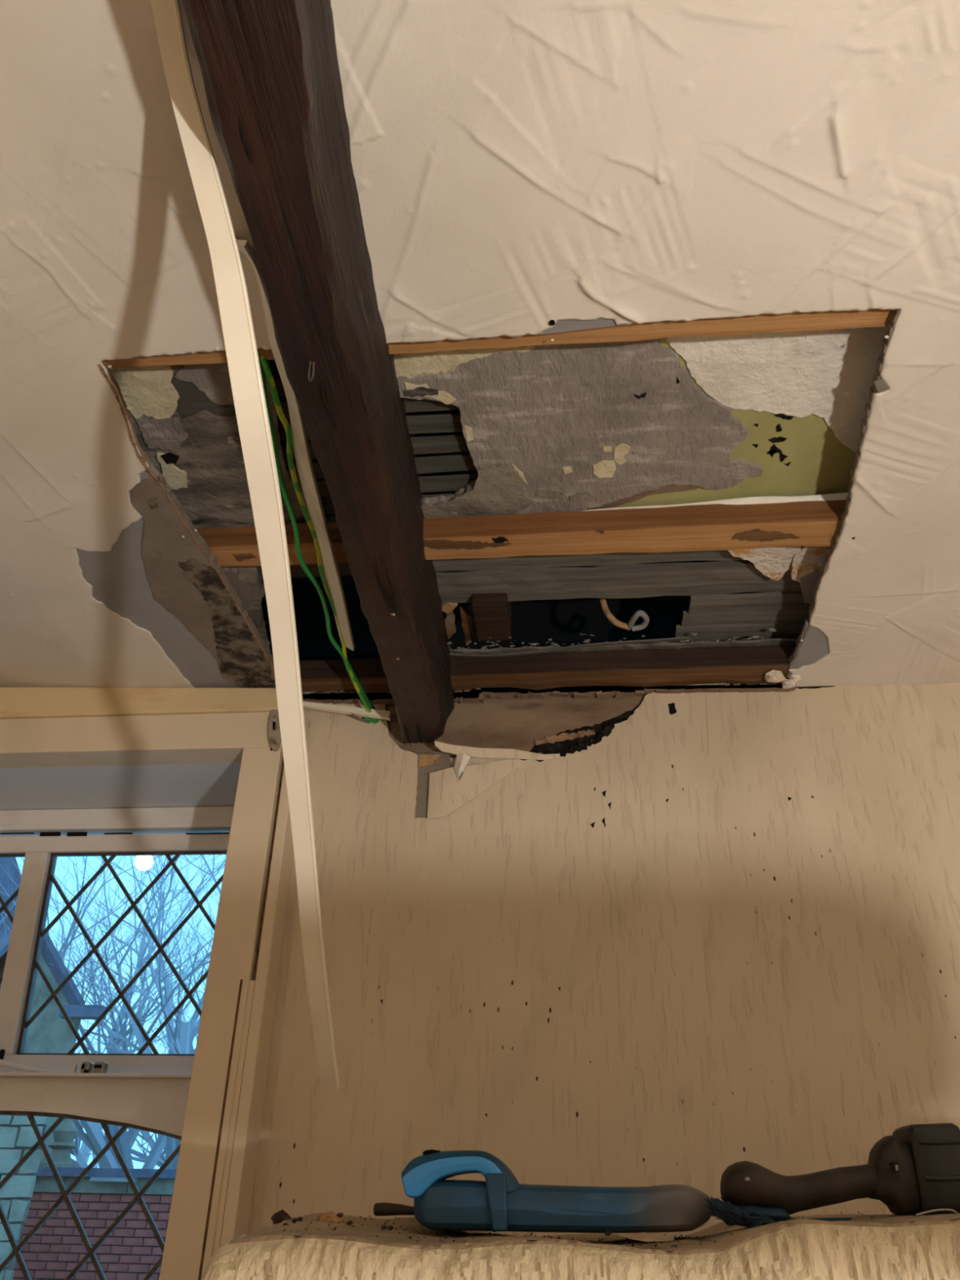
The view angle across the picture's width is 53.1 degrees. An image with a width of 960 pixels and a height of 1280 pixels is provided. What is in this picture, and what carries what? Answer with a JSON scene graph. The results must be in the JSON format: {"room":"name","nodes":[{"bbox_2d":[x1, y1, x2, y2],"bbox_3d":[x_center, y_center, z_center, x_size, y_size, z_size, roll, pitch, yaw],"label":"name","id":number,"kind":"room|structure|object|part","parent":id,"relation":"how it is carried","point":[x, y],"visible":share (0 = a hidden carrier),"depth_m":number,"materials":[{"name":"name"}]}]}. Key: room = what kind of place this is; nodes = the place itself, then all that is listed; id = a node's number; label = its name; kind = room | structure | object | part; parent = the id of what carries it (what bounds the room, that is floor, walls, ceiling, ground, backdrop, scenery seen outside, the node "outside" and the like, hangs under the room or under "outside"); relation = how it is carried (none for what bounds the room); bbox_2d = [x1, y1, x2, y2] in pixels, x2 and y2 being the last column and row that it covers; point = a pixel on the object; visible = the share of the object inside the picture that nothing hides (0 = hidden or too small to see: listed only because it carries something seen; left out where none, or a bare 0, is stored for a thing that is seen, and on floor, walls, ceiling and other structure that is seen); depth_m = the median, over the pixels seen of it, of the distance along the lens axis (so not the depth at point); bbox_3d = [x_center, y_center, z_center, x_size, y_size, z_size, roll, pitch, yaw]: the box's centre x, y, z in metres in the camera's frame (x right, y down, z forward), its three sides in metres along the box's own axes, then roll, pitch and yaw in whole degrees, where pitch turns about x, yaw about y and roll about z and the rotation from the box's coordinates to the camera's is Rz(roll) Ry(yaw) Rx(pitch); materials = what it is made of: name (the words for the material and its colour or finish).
{"room":"damaged room","nodes":[
{"label":"damaged room","id":0,"kind":"room"},
{"bbox_2d":[0,0,959,705],"bbox_3d":[-0.451,-0.902,0.336,3.900,0.168,3.960,-2,-31,5],"label":"ceiling","id":1,"kind":"structure","parent":0,"point":[521,167],"depth_m":1.08,"materials":[{"name":"paint"}]},
{"bbox_2d":[150,0,339,1090],"bbox_3d":[-0.206,-0.014,0.956,0.075,0.741,0.956,-2,-31,5],"label":"strip","id":2,"kind":"object","parent":1,"relation":"hanging from","point":[242,358],"visible":1,"depth_m":0.86,"materials":[{"name":"beige plastic"}]},
{"bbox_2d":[235,235,355,650],"bbox_3d":[-0.233,-0.198,1.333,0.036,0.036,0.829,0,-31,1],"label":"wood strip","id":3,"kind":"object","parent":1,"relation":"attached to","point":[306,473],"visible":0.89,"depth_m":1.29,"materials":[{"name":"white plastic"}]},
{"bbox_2d":[182,0,454,745],"bbox_3d":[-0.228,-0.869,0.250,0.114,0.224,3.793,-1,-31,4],"label":"ceiling beam","id":4,"kind":"structure","parent":1,"relation":"attached to","point":[270,71],"depth_m":0.96,"materials":[{"name":"brown wood"}]},
{"bbox_2d":[444,610,456,639],"bbox_3d":[-0.055,-0.029,1.801,0.019,0.012,0.091,0,-31,2],"label":"lump","id":5,"kind":"object","parent":4,"relation":"attached to","point":[451,627],"visible":0.93,"depth_m":1.79,"materials":[{"name":"brown paint"}]},
{"bbox_2d":[441,601,457,613],"bbox_3d":[-0.058,-0.063,1.744,0.025,0.012,0.035,22,-37,-31],"label":"lump","id":6,"kind":"object","parent":1,"relation":"on","point":[447,607],"visible":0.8,"depth_m":1.74,"materials":[{"name":"beige paint"}]},
{"bbox_2d":[471,570,511,640],"bbox_3d":[0.024,-0.127,1.799,0.061,0.228,0.120,-2,-31,5],"label":"stud","id":7,"kind":"object","parent":1,"relation":"on","point":[491,611],"visible":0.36,"depth_m":1.72,"materials":[{"name":"brown wood"}]},
{"bbox_2d":[104,308,892,368],"bbox_3d":[0.028,-0.379,1.122,1.120,0.045,0.068,-2,-31,5],"label":"batten","id":8,"kind":"object","parent":1,"relation":"attached to","point":[872,317],"visible":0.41,"depth_m":1.11,"materials":[{"name":"brown wood"}]},
{"bbox_2d":[260,355,376,724],"bbox_3d":[-0.239,-0.093,1.518,0.037,0.091,0.897,-1,-31,3],"label":"cable","id":9,"kind":"object","parent":8,"relation":"hanging from","point":[264,363],"visible":0.94,"depth_m":1.35,"materials":[{"name":"green plastic"}]},
{"bbox_2d":[257,350,380,723],"bbox_3d":[-0.253,-0.098,1.506,0.051,0.077,0.900,-2,-31,5],"label":"cable","id":10,"kind":"object","parent":8,"relation":"hanging from","point":[282,484],"visible":0.87,"depth_m":1.44,"materials":[{"name":"green plastic"}]},
{"bbox_2d":[195,500,845,566],"bbox_3d":[0.068,-0.160,1.480,1.120,0.040,0.067,-2,-31,5],"label":"joist","id":11,"kind":"object","parent":1,"relation":"attached to","point":[717,526],"visible":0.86,"depth_m":1.45,"materials":[{"name":"brown wood"}]},
{"bbox_2d":[299,628,796,691],"bbox_3d":[0.105,0.044,1.817,1.120,0.057,0.130,-2,-31,5],"label":"joist","id":12,"kind":"object","parent":1,"relation":"attached to","point":[660,663],"visible":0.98,"depth_m":1.80,"materials":[{"name":"brown wood"}]},
{"bbox_2d":[460,606,473,643],"bbox_3d":[-0.024,-0.027,1.803,0.021,0.012,0.114,0,-31,2],"label":"lump","id":13,"kind":"object","parent":12,"relation":"on","point":[466,614],"visible":0.97,"depth_m":1.78,"materials":[{"name":"brown wood"}]},
{"bbox_2d":[599,598,649,631],"bbox_3d":[0.272,-0.053,1.802,0.088,0.067,0.054,-12,-33,21],"label":"loop","id":14,"kind":"object","parent":12,"relation":"on","point":[643,615],"visible":0.96,"depth_m":1.79,"materials":[{"name":"beige paint"}]},
{"bbox_2d":[13,670,959,1237],"bbox_3d":[-0.287,1.130,1.424,3.900,2.420,0.364,-2,-31,5],"label":"wall","id":15,"kind":"structure","parent":0,"point":[653,939],"depth_m":1.60,"materials":[{"name":"paint"}]},
{"bbox_2d":[0,805,234,1279],"bbox_3d":[-1.113,0.889,1.819,1.400,1.169,0.139,-2,-31,5],"label":"window","id":16,"kind":"structure","parent":15,"relation":"in","point":[148,1092],"depth_m":1.91,"materials":[{"name":"white paint"}]},
{"bbox_2d":[0,1048,54,1072],"bbox_3d":[-0.865,0.793,1.803,0.171,0.048,0.020,-2,-31,5],"label":"stay","id":17,"kind":"object","parent":16,"relation":"attached to","point":[2,1063],"visible":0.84,"depth_m":1.79,"materials":[{"name":"white paint"}]},
{"bbox_2d":[70,1062,108,1073],"bbox_3d":[-0.737,0.800,1.791,0.075,0.028,0.038,-2,-31,5],"label":"window latch","id":18,"kind":"object","parent":16,"relation":"attached to","point":[86,1067],"depth_m":1.79,"materials":[{"name":"white paint"}]},
{"bbox_3d":[-1.114,0.829,1.828,1.400,0.006,0.090,-2,-31,5],"label":"transom sill","id":19,"kind":"part","parent":16,"relation":"part of","materials":[{"name":"white paint"}]},
{"bbox_3d":[-1.105,0.839,1.904,1.345,0.040,0.044,-2,-31,5],"label":"rail","id":20,"kind":"part","parent":16,"relation":"part of","materials":[{"name":"white paint"}]},
{"bbox_3d":[-1.103,0.444,2.068,1.345,0.040,0.044,-2,-31,5],"label":"rail","id":21,"kind":"part","parent":16,"relation":"part of","materials":[{"name":"white paint"}]},
{"bbox_3d":[-1.103,0.407,2.105,1.400,0.047,0.068,-2,-31,5],"label":"head rail","id":22,"kind":"part","parent":16,"relation":"part of","materials":[{"name":"white paint"}]},
{"bbox_2d":[0,762,240,809],"bbox_3d":[-1.125,0.815,1.683,1.405,1.196,0.237,-2,-31,5],"label":"trim","id":23,"kind":"structure","parent":15,"relation":"attached to","point":[198,784],"depth_m":1.96,"materials":[{"name":"white paint"}]},
{"bbox_2d":[0,686,278,719],"bbox_3d":[-1.138,0.115,1.946,1.578,0.142,0.078,-2,-31,5],"label":"trim","id":24,"kind":"structure","parent":15,"relation":"attached to","point":[15,702],"depth_m":1.85,"materials":[{"name":"paint"}]},
{"bbox_2d":[0,711,283,1279],"bbox_3d":[-1.131,0.739,1.573,1.519,1.312,0.070,-2,-31,5],"label":"trim","id":25,"kind":"structure","parent":15,"relation":"attached to","point":[242,738],"depth_m":1.66,"materials":[{"name":"beige wood"}]},
{"bbox_2d":[198,979,242,1279],"bbox_3d":[-0.394,0.910,1.359,0.004,0.825,0.020,-2,-31,5],"label":"trim","id":26,"kind":"structure","parent":15,"relation":"attached to","point":[241,980],"depth_m":1.45,"materials":[{"name":"beige wood"}]},
{"bbox_2d":[212,719,309,1254],"bbox_3d":[-0.366,0.715,1.505,0.038,1.312,0.067,-2,-31,5],"label":"trim","id":27,"kind":"structure","parent":15,"relation":"attached to","point":[238,1177],"depth_m":1.52,"materials":[{"name":"beige wood"}]},
{"bbox_2d":[253,759,284,980],"bbox_3d":[-0.362,0.719,1.512,0.023,1.312,0.050,-2,-31,5],"label":"trim","id":28,"kind":"structure","parent":15,"relation":"attached to","point":[282,765],"depth_m":1.67,"materials":[{"name":"beige wood"}]},
{"bbox_2d":[267,709,281,751],"bbox_3d":[-0.382,0.168,1.789,0.028,0.085,0.010,-2,-31,5],"label":"cover plate","id":29,"kind":"object","parent":15,"relation":"attached to","point":[273,725],"visible":0.9,"depth_m":1.78,"materials":[{"name":"metal"}]},
{"bbox_2d":[302,701,391,719],"bbox_3d":[-0.257,0.136,1.842,0.173,0.030,0.012,2,-31,-1],"label":"trunking offcut","id":30,"kind":"object","parent":15,"relation":"attached to","point":[375,713],"visible":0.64,"depth_m":1.84,"materials":[{"name":"beige plastic"}]},
{"bbox_2d":[351,713,369,723],"bbox_3d":[-0.203,0.163,1.873,0.119,0.011,0.008,27,-39,-36],"label":"cable tail","id":31,"kind":"object","parent":15,"relation":"attached to","point":[352,714],"visible":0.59,"depth_m":1.85,"materials":[{"name":"plastic"}]},
{"bbox_2d":[261,360,766,660],"bbox_3d":[0.076,-0.301,1.516,1.740,0.300,1.730,-2,-31,5],"label":"cavity","id":32,"kind":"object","parent":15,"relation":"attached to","point":[562,621],"depth_m":2.19,"materials":[{"name":"black"}]},
{"bbox_3d":[-0.505,1.138,-1.001,4.100,0.100,3.970,-2,-31,5],"label":"floor","id":33,"kind":"structure","parent":0,"visible":0},
{"bbox_3d":[0.432,1.267,0.654,1.240,1.418,0.500,-2,-31,5],"label":"side table","id":34,"kind":"object","parent":33,"relation":"on","visible":0},
{"bbox_2d":[200,1202,959,1279],"bbox_3d":[0.370,1.055,0.726,1.374,1.075,0.638,-2,-31,5],"label":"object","id":35,"kind":"object","parent":34,"relation":"on","point":[891,1246],"depth_m":0.82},
{"bbox_2d":[270,1209,292,1224],"bbox_3d":[-0.217,0.631,1.051,0.023,0.016,0.019,-2,-31,5],"label":"lump","id":36,"kind":"object","parent":35,"relation":"on","point":[281,1215],"visible":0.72,"depth_m":1.05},
{"bbox_2d":[291,1217,297,1223],"bbox_3d":[-0.185,0.580,0.961,0.005,0.005,0.005,8,-32,-11],"label":"crumb","id":37,"kind":"object","parent":35,"relation":"on","point":[294,1220],"visible":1,"depth_m":0.96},
{"bbox_2d":[297,1216,302,1222],"bbox_3d":[-0.180,0.579,0.961,0.006,0.005,0.006,-2,-31,5],"label":"crumb","id":38,"kind":"object","parent":35,"relation":"on","point":[300,1219],"visible":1,"depth_m":0.96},
{"bbox_2d":[316,1211,344,1222],"bbox_3d":[-0.157,0.610,1.010,0.030,0.016,0.023,-2,-31,5],"label":"lump","id":39,"kind":"object","parent":35,"relation":"on","point":[329,1216],"visible":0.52,"depth_m":1.00,"materials":[{"name":"beige paint"}]},
{"bbox_2d":[336,1212,343,1217],"bbox_3d":[-0.140,0.574,0.960,0.007,0.005,0.006,-2,-31,5],"label":"crumb","id":40,"kind":"object","parent":35,"relation":"on","point":[340,1215],"visible":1,"depth_m":0.96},
{"bbox_2d":[346,1220,352,1225],"bbox_3d":[-0.130,0.579,0.955,0.006,0.005,0.006,26,-39,-35],"label":"crumb","id":41,"kind":"object","parent":35,"relation":"on","point":[348,1223],"visible":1,"depth_m":0.95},
{"bbox_2d":[380,1224,386,1229],"bbox_3d":[-0.095,0.580,0.951,0.007,0.005,0.006,-2,-31,5],"label":"crumb","id":42,"kind":"object","parent":35,"relation":"on","point":[384,1226],"visible":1,"depth_m":0.95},
{"bbox_2d":[386,1225,393,1230],"bbox_3d":[-0.088,0.581,0.950,0.006,0.005,0.005,23,-37,-32],"label":"crumb","id":43,"kind":"object","parent":35,"relation":"on","point":[390,1227],"visible":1,"depth_m":0.95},
{"bbox_3d":[-0.090,0.670,1.131,0.069,0.014,0.024,-2,-31,5],"label":"tool handle","id":44,"kind":"part","parent":35,"relation":"part of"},
{"bbox_2d":[401,1149,711,1233],"bbox_3d":[0.083,0.595,1.034,0.320,0.073,0.163,-2,-31,5],"label":"vacuum cleaner","id":45,"kind":"object","parent":35,"relation":"on","point":[500,1202],"visible":0.98,"depth_m":0.97,"materials":[{"name":"blue plastic"}]},
{"bbox_3d":[-0.019,0.558,1.003,0.124,0.045,0.039,-2,-31,5],"label":"handle","id":46,"kind":"part","parent":45,"relation":"part of","materials":[{"name":"blue plastic"}]},
{"bbox_2d":[281,1211,874,1247],"bbox_3d":[0.137,0.591,0.972,0.620,0.033,0.311,-2,-31,5],"label":"plaster grit","id":47,"kind":"object","parent":35,"relation":"on","point":[335,1228],"visible":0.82,"depth_m":0.94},
{"bbox_2d":[604,1231,611,1235],"bbox_3d":[0.124,0.574,0.930,0.007,0.005,0.005,6,-31,-8],"label":"crumb","id":48,"kind":"object","parent":35,"relation":"on","point":[607,1233],"visible":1,"depth_m":0.93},
{"bbox_2d":[620,1232,674,1241],"bbox_3d":[0.150,0.531,0.856,0.048,0.007,0.034,-2,-31,5],"label":"paper scrap","id":49,"kind":"object","parent":35,"relation":"on","point":[646,1237],"visible":1,"depth_m":0.86,"materials":[{"name":"beige paper"}]},
{"bbox_2d":[704,1195,852,1228],"bbox_3d":[0.299,0.567,0.948,0.169,0.031,0.073,6,-31,-7],"label":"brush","id":50,"kind":"object","parent":35,"relation":"on","point":[749,1216],"visible":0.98,"depth_m":0.92,"materials":[{"name":"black plastic"}]},
{"bbox_3d":[0.335,0.583,0.963,0.098,0.009,0.022,12,-33,-18],"label":"brush handle","id":51,"kind":"part","parent":50,"relation":"part of","materials":[{"name":"plastic"}]},
{"bbox_2d":[720,1123,959,1215],"bbox_3d":[0.359,0.526,0.957,0.238,0.081,0.077,-2,-31,5],"label":"power tool","id":52,"kind":"object","parent":35,"relation":"on","point":[913,1170],"visible":0.95,"depth_m":0.93,"materials":[{"name":"black plastic"}]},
{"bbox_2d":[888,1161,898,1172],"bbox_3d":[0.398,0.507,0.925,0.007,0.009,0.006,-2,-31,5],"label":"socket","id":53,"kind":"object","parent":52,"relation":"attached to","point":[893,1166],"depth_m":0.92,"materials":[{"name":"black"}]},
{"bbox_2d":[915,1208,958,1216],"bbox_3d":[0.418,0.525,0.881,0.038,0.006,0.002,-2,-31,5],"label":"scrap","id":54,"kind":"object","parent":35,"relation":"on","point":[935,1210],"visible":0.99,"depth_m":0.88,"materials":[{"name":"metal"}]},
{"label":"outside","id":55,"kind":"structure","parent":0,"visible":0},
{"bbox_2d":[134,855,153,871],"bbox_3d":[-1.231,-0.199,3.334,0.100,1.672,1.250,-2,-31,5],"label":"globe light","id":56,"kind":"object","parent":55,"point":[143,863],"visible":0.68,"depth_m":3.39,"materials":[{"name":"white"}]},
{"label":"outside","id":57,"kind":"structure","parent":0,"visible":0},
{"bbox_3d":[-7.084,18.035,26.378,60.000,0.100,57.800,-2,-31,5],"label":"ground","id":58,"kind":"structure","parent":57,"visible":0},
{"bbox_2d":[0,857,21,937],"bbox_3d":[-12.360,7.828,17.748,10.152,8.310,4.000,-2,-31,5],"label":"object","id":59,"kind":"structure","parent":58,"relation":"on","point":[5,880],"depth_m":17.07,"materials":[{"name":"stone"}]},
{"bbox_2d":[0,1115,49,1279],"bbox_3d":[-6.617,5.660,8.578,5.721,2.790,1.250,-2,-31,5],"label":"brick wall","id":60,"kind":"structure","parent":58,"relation":"on","point":[18,1136],"depth_m":8.24,"materials":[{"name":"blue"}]},
{"bbox_2d":[0,931,106,1163],"bbox_3d":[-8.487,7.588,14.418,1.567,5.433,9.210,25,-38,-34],"label":"gabled house","id":61,"kind":"structure","parent":58,"relation":"on","point":[50,1032],"depth_m":12.79,"materials":[{"name":"stone"}]},
{"bbox_2d":[12,1167,176,1279],"bbox_3d":[-2.403,6.811,9.902,11.000,2.339,0.560,-2,-31,5],"label":"wall","id":62,"kind":"structure","parent":58,"relation":"on","point":[132,1249],"depth_m":10.27,"materials":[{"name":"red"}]},
{"bbox_2d":[38,1118,78,1167],"bbox_3d":[-4.699,5.638,10.862,0.416,0.589,0.416,-2,-31,5],"label":"stone finial","id":63,"kind":"object","parent":62,"relation":"on","point":[64,1134],"visible":0.73,"depth_m":10.76,"materials":[{"name":"grey stone"}]},
{"bbox_2d":[0,854,226,1168],"bbox_3d":[-4.910,5.921,15.916,9.266,9.978,11.578,-2,-31,5],"label":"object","id":64,"kind":"object","parent":58,"relation":"on","point":[179,1039],"visible":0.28,"depth_m":15.12,"materials":[{"name":"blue plant"}]},
{"bbox_2d":[17,854,226,1168],"bbox_3d":[-7.824,7.459,22.301,10.236,13.833,11.239,-17,-35,27],"label":"bare tree","id":65,"kind":"object","parent":58,"relation":"on","point":[126,1141],"visible":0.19,"depth_m":20.60,"materials":[{"name":"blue plant"}]},
{"bbox_2d":[44,854,220,1167],"bbox_3d":[-3.915,7.549,23.738,11.150,15.336,12.305,-16,-35,27],"label":"bare tree","id":66,"kind":"object","parent":58,"relation":"on","point":[146,1136],"visible":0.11,"depth_m":20.58,"materials":[{"name":"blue plant"}]},
{"bbox_2d":[48,854,221,1168],"bbox_3d":[-10.446,12.336,30.124,9.584,13.487,13.082,4,-31,-4],"label":"bare tree","id":67,"kind":"object","parent":58,"relation":"on","point":[84,1149],"visible":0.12,"depth_m":29.15,"materials":[{"name":"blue plant"}]}
]}

